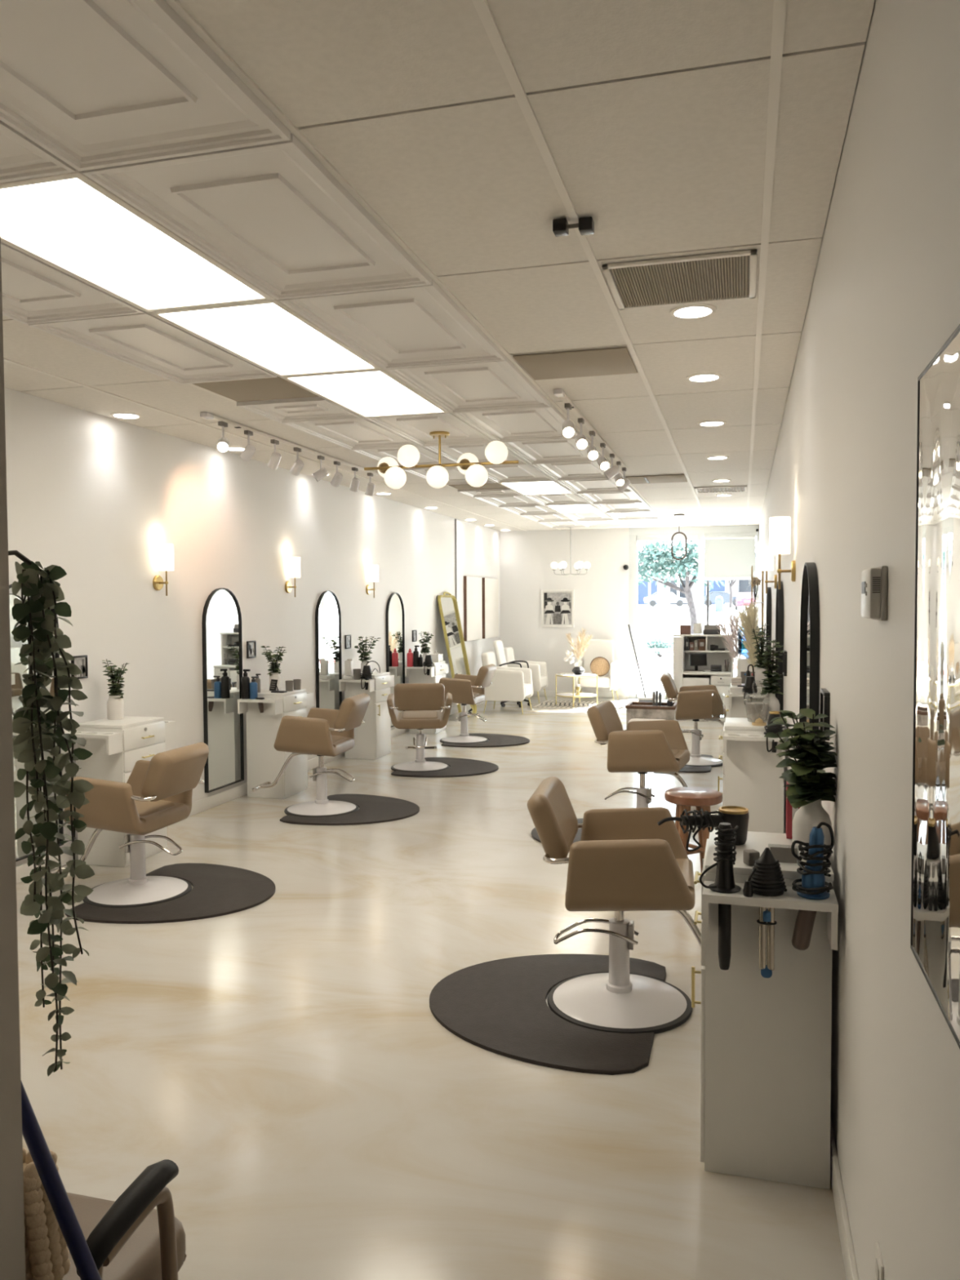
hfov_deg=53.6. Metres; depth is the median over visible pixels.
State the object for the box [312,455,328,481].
track spotlight
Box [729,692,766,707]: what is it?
tray
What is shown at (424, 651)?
eucalyptus
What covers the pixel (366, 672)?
hair dryer
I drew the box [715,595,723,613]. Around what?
post box
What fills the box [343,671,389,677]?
countertop
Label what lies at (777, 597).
mirror glass
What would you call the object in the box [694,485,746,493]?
ceiling vent
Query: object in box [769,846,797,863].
card holder
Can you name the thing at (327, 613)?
arched mirror
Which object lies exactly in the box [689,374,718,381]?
diffuser
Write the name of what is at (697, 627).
paper stack
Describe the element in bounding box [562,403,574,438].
track spotlight
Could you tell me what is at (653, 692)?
book
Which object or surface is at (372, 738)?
station
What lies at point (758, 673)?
vase
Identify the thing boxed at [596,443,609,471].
track spotlight
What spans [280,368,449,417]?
recessed light
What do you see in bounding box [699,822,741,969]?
wand
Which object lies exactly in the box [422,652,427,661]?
vase
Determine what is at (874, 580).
thermostat
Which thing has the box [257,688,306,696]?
countertop
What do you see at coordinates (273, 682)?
sign
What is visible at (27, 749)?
hanging plant
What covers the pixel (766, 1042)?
station
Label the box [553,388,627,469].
track rail
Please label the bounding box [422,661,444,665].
countertop
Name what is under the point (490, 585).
canvas
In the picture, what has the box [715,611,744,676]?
arrangement
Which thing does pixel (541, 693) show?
baseboard
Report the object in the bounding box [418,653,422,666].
pump bottle
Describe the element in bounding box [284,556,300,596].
wall sconce
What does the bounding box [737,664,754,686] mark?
iron
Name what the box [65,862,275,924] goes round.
mat
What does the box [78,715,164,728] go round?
countertop
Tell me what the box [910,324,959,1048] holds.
mirror panel
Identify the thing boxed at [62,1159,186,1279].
armchair
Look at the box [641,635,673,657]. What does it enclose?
shrub
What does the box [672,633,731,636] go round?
countertop
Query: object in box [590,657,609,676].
round pillow
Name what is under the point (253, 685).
spray bottle
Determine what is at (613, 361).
ceiling vent
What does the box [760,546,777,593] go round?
wall sconce
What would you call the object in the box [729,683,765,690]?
countertop
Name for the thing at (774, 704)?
vase
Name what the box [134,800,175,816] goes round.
seat cushion
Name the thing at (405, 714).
seat cushion
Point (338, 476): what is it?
track spotlight
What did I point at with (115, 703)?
vase
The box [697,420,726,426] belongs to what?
recessed light
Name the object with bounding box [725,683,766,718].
station
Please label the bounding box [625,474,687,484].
ceiling vent
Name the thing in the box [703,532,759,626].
window
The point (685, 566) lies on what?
street tree
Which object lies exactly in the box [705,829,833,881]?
countertop
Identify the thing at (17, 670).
arched mirror
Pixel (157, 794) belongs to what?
chair
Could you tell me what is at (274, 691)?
dish
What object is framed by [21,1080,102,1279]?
pole
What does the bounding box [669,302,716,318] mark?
recessed light
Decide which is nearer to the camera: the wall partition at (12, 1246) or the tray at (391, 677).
the wall partition at (12, 1246)
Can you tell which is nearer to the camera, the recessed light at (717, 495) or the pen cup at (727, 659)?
the recessed light at (717, 495)
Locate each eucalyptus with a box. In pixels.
[102,658,128,719]
[261,645,286,689]
[354,635,380,672]
[418,631,434,661]
[751,622,769,687]
[759,640,783,720]
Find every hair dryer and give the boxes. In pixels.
[360,665,373,689]
[422,654,432,675]
[657,805,749,851]
[710,644,727,650]
[742,675,757,705]
[764,711,785,752]
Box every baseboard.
[15,700,485,883]
[532,690,627,697]
[830,1120,858,1279]
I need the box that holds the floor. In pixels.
[16,696,846,1279]
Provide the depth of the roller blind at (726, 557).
15.79 m
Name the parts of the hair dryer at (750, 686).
cord, cord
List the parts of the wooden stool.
leg, leg, seat, leg, leg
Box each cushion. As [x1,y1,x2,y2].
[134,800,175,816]
[330,734,345,743]
[401,711,437,719]
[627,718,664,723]
[671,748,679,755]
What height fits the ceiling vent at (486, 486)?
0.008 m
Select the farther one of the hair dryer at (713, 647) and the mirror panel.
the hair dryer at (713, 647)
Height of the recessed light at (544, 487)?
0.028 m
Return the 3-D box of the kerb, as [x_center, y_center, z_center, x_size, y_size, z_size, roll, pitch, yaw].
[2.528,0.648,24.244,30.000,0.160,0.160,0,2,15]
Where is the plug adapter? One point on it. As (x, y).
(750, 855)
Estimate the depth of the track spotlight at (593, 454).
6.89 m
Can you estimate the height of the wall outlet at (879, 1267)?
0.118 m
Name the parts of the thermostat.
plate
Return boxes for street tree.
[637,537,724,633]
[637,540,662,577]
[728,579,737,608]
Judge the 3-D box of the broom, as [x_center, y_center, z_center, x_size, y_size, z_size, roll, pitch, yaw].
[2.659,0.383,15.861,0.260,1.276,0.796,-1,2,-7]
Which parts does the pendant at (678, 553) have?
bulb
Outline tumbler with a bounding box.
[353,668,360,679]
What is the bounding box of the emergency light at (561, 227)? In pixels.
[552,216,594,236]
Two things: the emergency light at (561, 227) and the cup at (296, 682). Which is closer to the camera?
the emergency light at (561, 227)
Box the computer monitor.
[689,653,706,671]
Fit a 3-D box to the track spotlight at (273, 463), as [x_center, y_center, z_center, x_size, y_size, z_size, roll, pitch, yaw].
[-1.563,-1.408,7.229,0.120,0.222,0.080,2,3,42]
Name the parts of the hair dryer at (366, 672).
cord, cord, handle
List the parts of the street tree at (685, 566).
crown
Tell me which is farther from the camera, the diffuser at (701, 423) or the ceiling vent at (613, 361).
the diffuser at (701, 423)
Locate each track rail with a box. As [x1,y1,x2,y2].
[200,412,380,475]
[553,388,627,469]
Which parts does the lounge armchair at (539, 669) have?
backrest, arm, arm, seat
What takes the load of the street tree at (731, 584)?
on the ground
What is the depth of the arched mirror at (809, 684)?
3.49 m
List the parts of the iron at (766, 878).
cord, plate arm, handle, cord, plate arm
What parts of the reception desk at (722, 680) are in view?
panel, panel, panel, drawer, cabinet door, panel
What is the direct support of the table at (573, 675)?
on the area rug at (547, 704)
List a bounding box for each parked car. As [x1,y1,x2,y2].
[643,591,687,606]
[703,591,736,605]
[734,591,755,609]
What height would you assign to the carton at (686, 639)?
0.165 m
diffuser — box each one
[114,413,138,417]
[228,448,244,450]
[548,504,599,512]
[675,306,711,317]
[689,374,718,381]
[700,422,723,425]
[708,457,726,459]
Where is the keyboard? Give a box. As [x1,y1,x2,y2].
[684,670,703,672]
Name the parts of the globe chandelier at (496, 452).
globe, globe, globe, globe, stem, globe, globe, globe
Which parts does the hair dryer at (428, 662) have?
cord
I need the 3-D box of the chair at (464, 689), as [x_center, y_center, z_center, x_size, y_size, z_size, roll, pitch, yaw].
[-0.282,0.752,11.392,0.899,0.917,0.644,0,2,15]
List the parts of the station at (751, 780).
handle, drawer, drawer, door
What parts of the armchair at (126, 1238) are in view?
leg, arm frame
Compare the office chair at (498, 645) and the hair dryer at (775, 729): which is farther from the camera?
the office chair at (498, 645)
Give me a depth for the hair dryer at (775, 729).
5.59 m
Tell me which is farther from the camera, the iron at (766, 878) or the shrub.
the shrub
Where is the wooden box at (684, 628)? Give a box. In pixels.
[680,624,691,634]
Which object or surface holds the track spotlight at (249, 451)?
hanging from the track rail at (207, 415)
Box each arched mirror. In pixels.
[8,583,63,862]
[201,587,244,792]
[315,591,342,709]
[386,592,404,727]
[765,586,771,671]
[774,581,783,716]
[799,562,819,748]
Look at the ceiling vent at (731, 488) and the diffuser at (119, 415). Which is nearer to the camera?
the diffuser at (119, 415)
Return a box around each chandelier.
[364,431,519,488]
[551,527,591,574]
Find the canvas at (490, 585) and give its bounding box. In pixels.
[481,577,498,638]
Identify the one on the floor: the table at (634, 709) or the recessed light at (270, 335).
the table at (634, 709)
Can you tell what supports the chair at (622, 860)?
on the floor
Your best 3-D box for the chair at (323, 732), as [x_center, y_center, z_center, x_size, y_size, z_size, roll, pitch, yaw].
[-1.359,0.899,7.598,0.899,0.927,0.644,0,2,11]
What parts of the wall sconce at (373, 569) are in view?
lamp shade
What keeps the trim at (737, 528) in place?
attached to the wall at (602, 594)
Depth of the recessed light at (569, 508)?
12.70 m
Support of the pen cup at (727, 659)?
on the reception desk at (722, 680)
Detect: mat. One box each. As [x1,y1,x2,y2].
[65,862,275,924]
[280,793,419,825]
[391,756,498,777]
[429,953,666,1075]
[441,733,529,747]
[531,817,583,843]
[676,753,713,773]
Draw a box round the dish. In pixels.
[271,690,287,693]
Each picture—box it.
[71,655,88,679]
[246,640,256,657]
[344,635,351,648]
[412,630,417,641]
[782,650,786,675]
[819,688,830,740]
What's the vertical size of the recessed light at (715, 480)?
0.010 m
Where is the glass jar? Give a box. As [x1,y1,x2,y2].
[745,702,768,719]
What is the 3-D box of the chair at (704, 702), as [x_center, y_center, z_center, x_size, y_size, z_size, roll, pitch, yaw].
[2.307,0.804,9.729,0.899,0.917,0.644,0,2,13]
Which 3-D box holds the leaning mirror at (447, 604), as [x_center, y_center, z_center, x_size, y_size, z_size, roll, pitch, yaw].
[-0.321,0.205,13.696,0.372,1.806,0.800,0,2,15]
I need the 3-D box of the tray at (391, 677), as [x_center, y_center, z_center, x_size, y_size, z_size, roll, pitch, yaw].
[-1.139,0.454,10.556,0.349,0.122,0.134,0,2,15]
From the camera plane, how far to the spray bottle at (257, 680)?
8.09 m
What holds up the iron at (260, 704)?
hanging from the station at (264, 763)
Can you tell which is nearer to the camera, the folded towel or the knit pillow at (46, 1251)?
the knit pillow at (46, 1251)
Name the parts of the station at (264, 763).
drawer, drawer, door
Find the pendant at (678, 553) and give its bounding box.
[671,514,687,559]
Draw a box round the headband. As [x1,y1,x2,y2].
[365,660,380,672]
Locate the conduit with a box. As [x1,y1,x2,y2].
[454,519,459,608]
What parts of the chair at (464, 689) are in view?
pump lever, backrest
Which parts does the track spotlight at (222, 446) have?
stem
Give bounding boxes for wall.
[4,386,500,866]
[499,528,629,697]
[758,0,959,1279]
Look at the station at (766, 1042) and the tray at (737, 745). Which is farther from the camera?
the tray at (737, 745)
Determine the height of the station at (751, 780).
0.896 m
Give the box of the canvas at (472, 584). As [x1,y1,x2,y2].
[463,576,481,641]
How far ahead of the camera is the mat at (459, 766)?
9.35 m
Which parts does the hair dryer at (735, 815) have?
cord, cord, cord, handle, cord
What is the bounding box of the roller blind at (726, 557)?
[704,534,755,580]
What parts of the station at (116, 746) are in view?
drawer, drawer, door, handle, handle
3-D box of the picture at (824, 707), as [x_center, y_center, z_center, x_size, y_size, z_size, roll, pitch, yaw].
[1.106,0.237,3.047,0.018,0.150,0.160,0,2,15]
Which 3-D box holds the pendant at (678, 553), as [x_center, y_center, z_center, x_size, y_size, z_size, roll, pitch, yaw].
[2.889,-1.487,13.781,0.151,0.662,0.178,-2,3,-35]
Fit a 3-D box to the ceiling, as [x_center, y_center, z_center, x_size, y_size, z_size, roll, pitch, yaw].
[-0.045,-1.594,7.111,4.717,0.156,19.500,0,2,15]
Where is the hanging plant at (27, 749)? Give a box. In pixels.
[8,550,94,1075]
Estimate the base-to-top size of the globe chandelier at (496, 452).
0.423 m
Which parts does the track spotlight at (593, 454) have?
stem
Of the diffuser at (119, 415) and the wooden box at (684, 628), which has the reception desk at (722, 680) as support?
the wooden box at (684, 628)
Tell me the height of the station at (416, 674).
0.896 m
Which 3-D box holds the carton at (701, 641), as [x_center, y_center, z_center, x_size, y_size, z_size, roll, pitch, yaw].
[3.158,0.065,13.509,0.092,0.165,0.121,0,2,15]
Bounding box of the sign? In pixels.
[269,679,278,690]
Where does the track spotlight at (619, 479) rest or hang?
hanging from the track rail at (559, 393)
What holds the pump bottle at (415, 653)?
on the station at (416, 674)
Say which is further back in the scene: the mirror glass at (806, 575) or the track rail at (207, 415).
the track rail at (207, 415)
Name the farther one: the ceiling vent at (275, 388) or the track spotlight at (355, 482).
the track spotlight at (355, 482)
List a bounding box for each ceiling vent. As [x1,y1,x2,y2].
[193,376,319,401]
[448,482,506,489]
[512,346,637,380]
[601,249,756,310]
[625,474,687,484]
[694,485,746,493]
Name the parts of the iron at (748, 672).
handle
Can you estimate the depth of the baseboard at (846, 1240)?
2.44 m
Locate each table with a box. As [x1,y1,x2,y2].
[555,672,597,706]
[625,701,676,729]
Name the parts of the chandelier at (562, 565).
globe, globe, stem, globe, globe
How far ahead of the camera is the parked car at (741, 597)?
77.05 m
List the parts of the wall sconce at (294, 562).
lamp shade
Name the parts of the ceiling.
moulded panel, moulded panel, moulded panel, moulded panel, moulded panel, moulded panel, moulded panel, moulded panel, moulded panel, moulded panel, moulded panel, moulded panel, moulded panel, moulded panel, moulded panel, moulded panel, moulded panel, moulded panel, moulded panel, moulded panel, moulded panel, moulded panel, moulded panel, moulded panel, moulded panel, moulded panel, moulded panel, moulded panel, moulded panel, moulded panel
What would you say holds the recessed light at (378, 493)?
in the ceiling
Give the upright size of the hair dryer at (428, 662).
0.254 m
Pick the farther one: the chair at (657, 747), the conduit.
the conduit
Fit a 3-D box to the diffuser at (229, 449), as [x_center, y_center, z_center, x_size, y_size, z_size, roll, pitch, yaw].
[-1.982,-1.555,7.720,0.154,0.006,0.154,0,2,15]
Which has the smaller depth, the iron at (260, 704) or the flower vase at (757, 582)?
the iron at (260, 704)
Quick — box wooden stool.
[664,786,722,873]
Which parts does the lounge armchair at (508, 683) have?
backrest, arm, arm, seat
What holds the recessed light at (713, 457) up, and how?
in the ceiling
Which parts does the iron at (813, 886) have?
cord, cord, handle, handle, cord, cord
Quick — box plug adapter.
[743,848,759,866]
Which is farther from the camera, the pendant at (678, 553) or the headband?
the pendant at (678, 553)
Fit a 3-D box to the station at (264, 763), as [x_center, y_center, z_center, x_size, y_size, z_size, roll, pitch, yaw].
[-1.750,0.889,8.278,0.386,0.896,0.720,0,2,15]
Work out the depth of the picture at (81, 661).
6.18 m
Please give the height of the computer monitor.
0.256 m
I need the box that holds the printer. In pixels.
[702,624,720,634]
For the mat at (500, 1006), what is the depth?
3.75 m
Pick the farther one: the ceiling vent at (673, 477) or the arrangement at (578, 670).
the arrangement at (578, 670)
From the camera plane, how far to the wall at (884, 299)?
1.91 m
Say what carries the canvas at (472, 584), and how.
attached to the wall at (95, 497)
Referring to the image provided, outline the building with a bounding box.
[637,556,755,604]
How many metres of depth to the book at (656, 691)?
12.31 m
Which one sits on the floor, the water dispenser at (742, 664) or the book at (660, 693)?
the water dispenser at (742, 664)
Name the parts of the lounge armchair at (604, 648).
arm, seat, backrest, arm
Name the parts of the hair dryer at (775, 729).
cord, handle, cord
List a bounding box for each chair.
[42,742,208,907]
[251,693,369,817]
[386,683,452,772]
[439,663,496,743]
[493,640,531,707]
[526,776,701,1034]
[586,700,718,814]
[660,671,726,767]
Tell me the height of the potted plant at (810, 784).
0.436 m
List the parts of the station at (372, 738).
drawer, drawer, door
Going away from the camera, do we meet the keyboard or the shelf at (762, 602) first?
the shelf at (762, 602)
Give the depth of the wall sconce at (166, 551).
6.93 m
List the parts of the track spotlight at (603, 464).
stem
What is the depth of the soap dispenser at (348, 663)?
9.97 m
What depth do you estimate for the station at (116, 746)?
6.01 m
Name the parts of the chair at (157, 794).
footrest stem, pump lever, backrest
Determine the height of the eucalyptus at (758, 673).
0.563 m
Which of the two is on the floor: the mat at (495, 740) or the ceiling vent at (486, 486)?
the mat at (495, 740)
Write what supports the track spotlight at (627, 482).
hanging from the track rail at (559, 393)
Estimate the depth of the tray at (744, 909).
2.60 m
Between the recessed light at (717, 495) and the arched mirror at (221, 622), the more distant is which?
the recessed light at (717, 495)
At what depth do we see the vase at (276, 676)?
8.35 m
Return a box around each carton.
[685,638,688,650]
[689,641,694,650]
[694,640,697,650]
[698,638,705,650]
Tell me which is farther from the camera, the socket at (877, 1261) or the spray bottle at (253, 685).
the spray bottle at (253, 685)
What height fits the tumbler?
0.110 m
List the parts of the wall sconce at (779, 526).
rod, lamp shade, arm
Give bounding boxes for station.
[60,715,176,867]
[237,688,312,799]
[338,671,394,759]
[404,661,448,733]
[691,829,838,1189]
[717,717,785,833]
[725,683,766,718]
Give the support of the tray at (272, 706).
on the station at (264, 763)
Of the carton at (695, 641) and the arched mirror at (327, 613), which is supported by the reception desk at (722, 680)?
the carton at (695, 641)
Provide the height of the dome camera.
0.090 m
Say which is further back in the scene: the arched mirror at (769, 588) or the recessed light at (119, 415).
the arched mirror at (769, 588)
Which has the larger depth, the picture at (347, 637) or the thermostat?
the picture at (347, 637)
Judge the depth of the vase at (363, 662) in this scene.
10.35 m
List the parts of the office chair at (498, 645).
backrest, armrest, armrest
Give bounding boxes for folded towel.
[731,676,741,685]
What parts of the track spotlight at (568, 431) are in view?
stem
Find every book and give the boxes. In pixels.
[652,691,655,706]
[655,689,658,706]
[658,692,662,706]
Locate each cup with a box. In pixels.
[284,680,293,691]
[293,679,301,689]
[724,658,728,671]
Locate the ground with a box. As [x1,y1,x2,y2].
[637,604,755,693]
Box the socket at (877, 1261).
[875,1257,879,1279]
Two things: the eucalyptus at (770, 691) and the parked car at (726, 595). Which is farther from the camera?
the parked car at (726, 595)
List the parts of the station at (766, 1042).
handle, handle, handle, door, drawer, drawer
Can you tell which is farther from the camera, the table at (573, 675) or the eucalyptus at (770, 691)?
the table at (573, 675)
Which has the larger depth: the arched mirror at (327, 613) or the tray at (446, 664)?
the tray at (446, 664)
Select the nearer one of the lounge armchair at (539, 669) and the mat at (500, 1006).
the mat at (500, 1006)
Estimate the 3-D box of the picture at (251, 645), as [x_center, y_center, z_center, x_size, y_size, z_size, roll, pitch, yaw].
[-2.003,0.082,8.321,0.018,0.150,0.140,0,2,15]
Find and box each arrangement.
[564,626,592,675]
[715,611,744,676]
[735,600,763,668]
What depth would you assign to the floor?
3.35 m
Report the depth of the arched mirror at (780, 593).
6.27 m
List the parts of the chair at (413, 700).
backrest, pump lever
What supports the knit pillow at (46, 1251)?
on the armchair at (126, 1238)
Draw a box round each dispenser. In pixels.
[342,658,353,679]
[737,626,760,683]
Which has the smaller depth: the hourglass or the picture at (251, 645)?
the hourglass
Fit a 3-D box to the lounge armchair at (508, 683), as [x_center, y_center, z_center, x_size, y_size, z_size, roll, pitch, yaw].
[0.406,0.639,14.427,0.695,0.901,0.640,0,2,15]
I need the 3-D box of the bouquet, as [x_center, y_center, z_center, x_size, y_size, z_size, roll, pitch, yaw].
[2.459,0.787,12.312,0.161,0.175,0.194,-1,2,-10]
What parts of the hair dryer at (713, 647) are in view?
handle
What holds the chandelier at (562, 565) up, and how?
hanging from the ceiling
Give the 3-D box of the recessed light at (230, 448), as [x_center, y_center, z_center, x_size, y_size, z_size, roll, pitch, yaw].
[-1.982,-1.553,7.720,0.200,0.010,0.200,0,2,15]
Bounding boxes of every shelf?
[556,693,595,696]
[684,649,729,652]
[751,565,763,636]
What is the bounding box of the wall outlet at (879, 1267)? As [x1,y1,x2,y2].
[875,1241,884,1279]
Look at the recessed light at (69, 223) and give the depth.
3.32 m
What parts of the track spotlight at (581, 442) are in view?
stem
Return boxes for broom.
[627,624,652,702]
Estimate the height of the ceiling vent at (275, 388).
0.008 m
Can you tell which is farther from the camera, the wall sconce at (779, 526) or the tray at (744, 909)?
the wall sconce at (779, 526)
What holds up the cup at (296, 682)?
on the station at (264, 763)
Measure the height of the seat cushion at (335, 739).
0.075 m
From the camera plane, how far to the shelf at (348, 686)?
10.04 m
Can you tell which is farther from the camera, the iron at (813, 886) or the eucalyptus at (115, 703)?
the eucalyptus at (115, 703)
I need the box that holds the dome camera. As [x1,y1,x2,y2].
[623,564,628,569]
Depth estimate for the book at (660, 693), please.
12.30 m
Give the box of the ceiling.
[0,0,875,531]
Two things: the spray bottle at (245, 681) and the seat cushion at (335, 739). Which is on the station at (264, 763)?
the spray bottle at (245, 681)
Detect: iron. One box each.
[255,697,264,712]
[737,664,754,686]
[742,847,787,977]
[791,822,834,950]
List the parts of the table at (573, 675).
leg, leg, leg, leg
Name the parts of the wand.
cord, handle, cord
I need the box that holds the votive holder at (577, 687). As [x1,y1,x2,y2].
[574,684,581,694]
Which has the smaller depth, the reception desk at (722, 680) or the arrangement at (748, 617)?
the arrangement at (748, 617)
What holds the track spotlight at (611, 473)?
hanging from the track rail at (559, 393)
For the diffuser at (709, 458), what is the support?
attached to the recessed light at (713, 457)
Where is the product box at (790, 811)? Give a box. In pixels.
[786,781,799,839]
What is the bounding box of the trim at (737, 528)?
[629,524,759,534]
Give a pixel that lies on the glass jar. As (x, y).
(755, 710)
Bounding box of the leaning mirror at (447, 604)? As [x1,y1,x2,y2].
[437,591,476,717]
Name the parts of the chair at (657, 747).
backrest, pump lever, footrest plate, footrest stem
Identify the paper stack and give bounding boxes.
[693,623,702,634]
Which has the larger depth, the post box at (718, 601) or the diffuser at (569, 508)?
the post box at (718, 601)
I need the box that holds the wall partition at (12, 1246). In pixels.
[0,226,26,1279]
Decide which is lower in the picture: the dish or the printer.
the dish
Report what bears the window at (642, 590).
hanging from the building
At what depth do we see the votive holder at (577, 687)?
15.16 m
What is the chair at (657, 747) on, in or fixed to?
on the floor
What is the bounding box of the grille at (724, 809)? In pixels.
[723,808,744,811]
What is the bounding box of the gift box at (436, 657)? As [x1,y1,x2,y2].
[429,650,443,662]
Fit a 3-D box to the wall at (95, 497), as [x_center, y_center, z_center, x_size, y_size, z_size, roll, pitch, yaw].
[-2.225,-0.141,7.771,0.120,3.000,19.300,0,2,15]
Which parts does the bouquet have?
pot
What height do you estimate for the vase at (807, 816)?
0.189 m
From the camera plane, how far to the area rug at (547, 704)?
15.25 m
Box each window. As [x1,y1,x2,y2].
[628,533,703,698]
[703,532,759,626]
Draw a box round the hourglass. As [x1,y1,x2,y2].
[751,717,766,725]
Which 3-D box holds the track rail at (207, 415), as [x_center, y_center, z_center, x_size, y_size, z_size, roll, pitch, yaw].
[-1.406,-1.548,7.777,0.050,0.030,3.145,0,2,15]
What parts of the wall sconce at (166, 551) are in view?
lamp shade, rod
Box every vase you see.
[106,694,124,719]
[269,672,280,689]
[360,660,368,672]
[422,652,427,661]
[750,576,761,599]
[755,667,768,687]
[762,690,779,720]
[792,794,831,856]
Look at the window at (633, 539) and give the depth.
16.25 m
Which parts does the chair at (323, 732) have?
footrest stem, pump lever, backrest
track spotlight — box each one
[216,421,228,453]
[240,430,255,461]
[267,439,281,469]
[289,447,303,475]
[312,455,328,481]
[330,461,342,487]
[349,466,359,492]
[364,472,374,496]
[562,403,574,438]
[575,417,587,449]
[586,431,599,460]
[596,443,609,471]
[603,453,619,479]
[613,461,624,486]
[617,467,630,492]
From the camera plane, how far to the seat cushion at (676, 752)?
6.65 m
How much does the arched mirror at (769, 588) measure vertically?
1.650 m
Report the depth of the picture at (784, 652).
5.79 m
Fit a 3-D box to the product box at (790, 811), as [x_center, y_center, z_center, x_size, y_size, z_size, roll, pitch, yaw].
[1.016,0.542,3.027,0.075,0.175,0.056,0,2,15]
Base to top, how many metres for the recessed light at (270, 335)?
0.028 m
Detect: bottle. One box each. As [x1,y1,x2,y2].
[240,669,250,698]
[249,676,257,699]
[254,673,261,692]
[406,648,413,666]
[413,645,419,666]
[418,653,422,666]
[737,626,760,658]
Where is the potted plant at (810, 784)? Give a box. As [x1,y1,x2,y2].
[764,708,837,856]
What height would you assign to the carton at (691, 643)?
0.120 m
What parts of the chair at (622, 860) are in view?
backrest, pump lever, footrest stem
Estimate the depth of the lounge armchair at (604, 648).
16.15 m
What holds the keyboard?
on the reception desk at (722, 680)
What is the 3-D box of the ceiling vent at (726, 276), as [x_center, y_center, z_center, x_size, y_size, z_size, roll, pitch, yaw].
[0.798,-1.411,3.751,0.560,0.012,0.540,0,2,15]
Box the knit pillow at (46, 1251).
[22,1146,71,1279]
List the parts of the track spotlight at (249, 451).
stem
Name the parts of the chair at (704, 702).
backrest, pump lever, footrest plate, footrest stem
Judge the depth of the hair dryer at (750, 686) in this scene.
8.21 m
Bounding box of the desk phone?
[710,664,721,671]
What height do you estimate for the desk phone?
0.094 m
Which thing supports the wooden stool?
on the floor
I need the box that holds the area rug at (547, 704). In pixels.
[533,700,628,710]
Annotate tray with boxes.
[60,730,122,755]
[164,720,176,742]
[237,697,282,715]
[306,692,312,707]
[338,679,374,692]
[389,675,394,687]
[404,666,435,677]
[445,663,448,673]
[702,880,838,950]
[724,733,785,759]
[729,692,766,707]
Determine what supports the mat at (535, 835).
on the floor
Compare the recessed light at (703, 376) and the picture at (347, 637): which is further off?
the picture at (347, 637)
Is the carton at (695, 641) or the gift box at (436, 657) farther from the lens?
the carton at (695, 641)
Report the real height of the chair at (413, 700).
0.877 m
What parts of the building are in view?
canopy post, canopy post, canopy post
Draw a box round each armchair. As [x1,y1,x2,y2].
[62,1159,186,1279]
[481,651,533,714]
[503,647,548,703]
[573,639,619,702]
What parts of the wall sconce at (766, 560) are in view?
rod, lamp shade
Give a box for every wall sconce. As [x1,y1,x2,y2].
[152,543,173,595]
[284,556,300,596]
[365,564,378,598]
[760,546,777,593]
[768,516,795,589]
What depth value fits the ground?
46.89 m
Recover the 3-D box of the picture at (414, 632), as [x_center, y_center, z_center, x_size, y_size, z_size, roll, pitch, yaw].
[-0.860,-0.054,12.464,0.018,0.150,0.140,0,2,15]
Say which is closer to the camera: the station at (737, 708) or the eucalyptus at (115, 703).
the eucalyptus at (115, 703)
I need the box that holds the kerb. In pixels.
[638,662,737,669]
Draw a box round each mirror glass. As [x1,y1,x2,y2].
[777,596,778,699]
[803,572,809,730]
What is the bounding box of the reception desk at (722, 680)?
[672,633,733,721]
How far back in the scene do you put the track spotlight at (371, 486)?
9.05 m
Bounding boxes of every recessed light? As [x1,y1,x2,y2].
[0,169,275,312]
[110,412,142,418]
[147,298,382,377]
[228,446,244,451]
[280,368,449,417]
[374,492,392,494]
[423,506,438,508]
[498,480,574,495]
[544,503,604,514]
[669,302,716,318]
[685,372,722,382]
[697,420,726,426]
[706,455,729,459]
[711,479,731,482]
[715,493,733,496]
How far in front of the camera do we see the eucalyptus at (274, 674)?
8.35 m
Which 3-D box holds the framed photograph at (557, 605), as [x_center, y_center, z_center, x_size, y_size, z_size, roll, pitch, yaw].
[1.355,-0.551,16.613,0.585,0.660,0.032,0,2,15]
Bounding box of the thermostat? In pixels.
[861,565,888,621]
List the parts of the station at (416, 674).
drawer, drawer, door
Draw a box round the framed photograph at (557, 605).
[541,589,573,627]
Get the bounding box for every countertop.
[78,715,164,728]
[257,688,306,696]
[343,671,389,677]
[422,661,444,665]
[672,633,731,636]
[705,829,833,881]
[724,717,784,730]
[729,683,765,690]
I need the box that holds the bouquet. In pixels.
[664,694,672,706]

